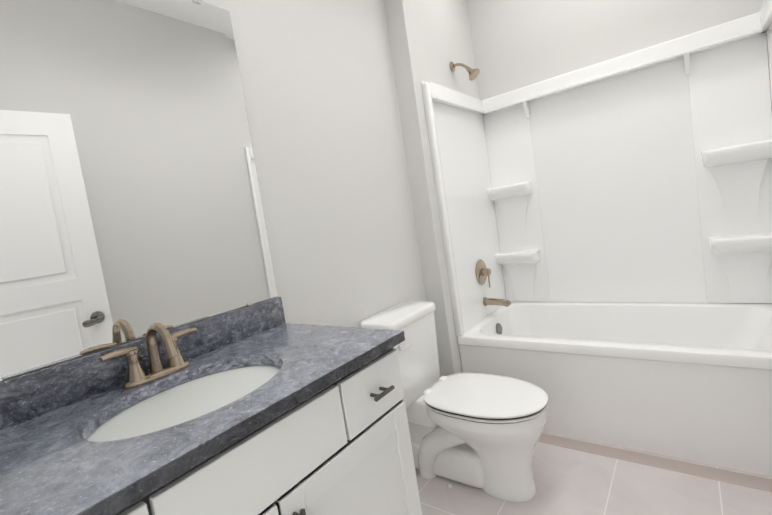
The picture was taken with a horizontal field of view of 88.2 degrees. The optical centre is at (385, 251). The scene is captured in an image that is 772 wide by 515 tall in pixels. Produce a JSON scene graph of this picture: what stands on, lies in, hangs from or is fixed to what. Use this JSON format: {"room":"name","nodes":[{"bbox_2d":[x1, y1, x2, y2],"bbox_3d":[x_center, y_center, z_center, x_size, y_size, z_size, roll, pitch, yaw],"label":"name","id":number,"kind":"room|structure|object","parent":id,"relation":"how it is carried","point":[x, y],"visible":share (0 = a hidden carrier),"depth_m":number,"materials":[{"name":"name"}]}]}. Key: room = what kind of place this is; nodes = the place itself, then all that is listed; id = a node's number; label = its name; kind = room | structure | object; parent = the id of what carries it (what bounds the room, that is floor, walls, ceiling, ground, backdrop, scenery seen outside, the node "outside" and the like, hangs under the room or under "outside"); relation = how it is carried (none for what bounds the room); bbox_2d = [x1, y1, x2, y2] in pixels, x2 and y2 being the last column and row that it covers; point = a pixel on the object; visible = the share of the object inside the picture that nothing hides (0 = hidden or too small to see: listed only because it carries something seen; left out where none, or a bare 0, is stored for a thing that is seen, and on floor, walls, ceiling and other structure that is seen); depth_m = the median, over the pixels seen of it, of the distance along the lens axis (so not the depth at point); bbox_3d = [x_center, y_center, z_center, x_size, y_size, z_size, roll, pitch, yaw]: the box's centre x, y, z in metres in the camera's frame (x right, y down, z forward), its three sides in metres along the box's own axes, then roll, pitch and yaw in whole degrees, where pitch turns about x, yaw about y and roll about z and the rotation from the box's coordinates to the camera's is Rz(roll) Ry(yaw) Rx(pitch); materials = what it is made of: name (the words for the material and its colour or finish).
{"room":"bathroom","nodes":[
{"label":"bathroom","id":0,"kind":"room"},
{"bbox_2d":[3,0,426,380],"bbox_3d":[-0.895,-0.130,0.986,0.120,2.850,3.320,-5,6,37],"label":"wall","id":1,"kind":"structure","parent":0,"point":[321,101],"depth_m":1.76,"materials":[{"name":"white paint"}]},
{"bbox_2d":[0,0,277,381],"bbox_3d":[-0.756,-0.265,1.062,0.020,1.030,0.949,-5,6,37],"label":"mirror","id":2,"kind":"object","parent":1,"relation":"attached to","point":[131,207],"visible":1,"depth_m":1.09,"materials":[{"name":"clear glass"}]},
{"bbox_2d":[0,297,285,476],"bbox_3d":[-0.671,0.292,1.111,0.019,0.100,0.956,-5,6,37],"label":"backsplash","id":3,"kind":"structure","parent":1,"relation":"attached to","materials":[{"name":"stone"}]},
{"bbox_2d":[384,0,479,375],"bbox_3d":[0.435,-0.472,2.667,0.235,2.850,1.020,-5,6,37],"label":"wall","id":4,"kind":"structure","parent":0,"point":[430,40],"depth_m":2.26,"materials":[{"name":"white paint"}]},
{"bbox_2d":[415,431,771,514],"bbox_3d":[0.331,1.157,0.967,1.908,0.052,4.340,-5,6,37],"label":"floor","id":5,"kind":"structure","parent":0,"point":[567,481],"depth_m":1.66,"materials":[{"name":"tile"}]},
{"bbox_2d":[0,297,421,514],"bbox_3d":[-0.384,0.699,0.976,0.582,1.067,0.956,-5,6,37],"label":"bathroom vanity","id":6,"kind":"object","parent":5,"relation":"on","point":[263,408],"visible":1,"depth_m":0.91,"materials":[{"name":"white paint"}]},
{"bbox_2d":[98,322,197,389],"bbox_3d":[-0.586,0.259,1.038,0.154,0.151,0.240,-5,6,37],"label":"faucet","id":7,"kind":"object","parent":6,"relation":"on","point":[176,368],"depth_m":1.04,"materials":[{"name":"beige metal"}]},
{"bbox_2d":[360,301,547,501],"bbox_3d":[0.342,0.663,1.794,0.732,0.799,0.427,-5,6,37],"label":"toilet","id":8,"kind":"object","parent":5,"relation":"on","point":[483,431],"visible":0.9,"depth_m":1.75,"materials":[{"name":"white ceramic"}]},
{"bbox_2d":[421,0,771,476],"bbox_3d":[1.182,-0.190,2.137,1.549,2.161,0.818,-5,6,37],"label":"bathtub","id":9,"kind":"object","parent":5,"relation":"on","point":[582,211],"visible":0.98,"depth_m":2.26,"materials":[{"name":"white plastic"}]},
{"bbox_2d":[467,0,764,302],"bbox_3d":[1.457,-0.607,2.445,1.673,2.850,0.120,-5,6,37],"label":"wall","id":10,"kind":"structure","parent":0,"point":[517,44],"depth_m":2.47,"materials":[{"name":"white paint"}]}
]}

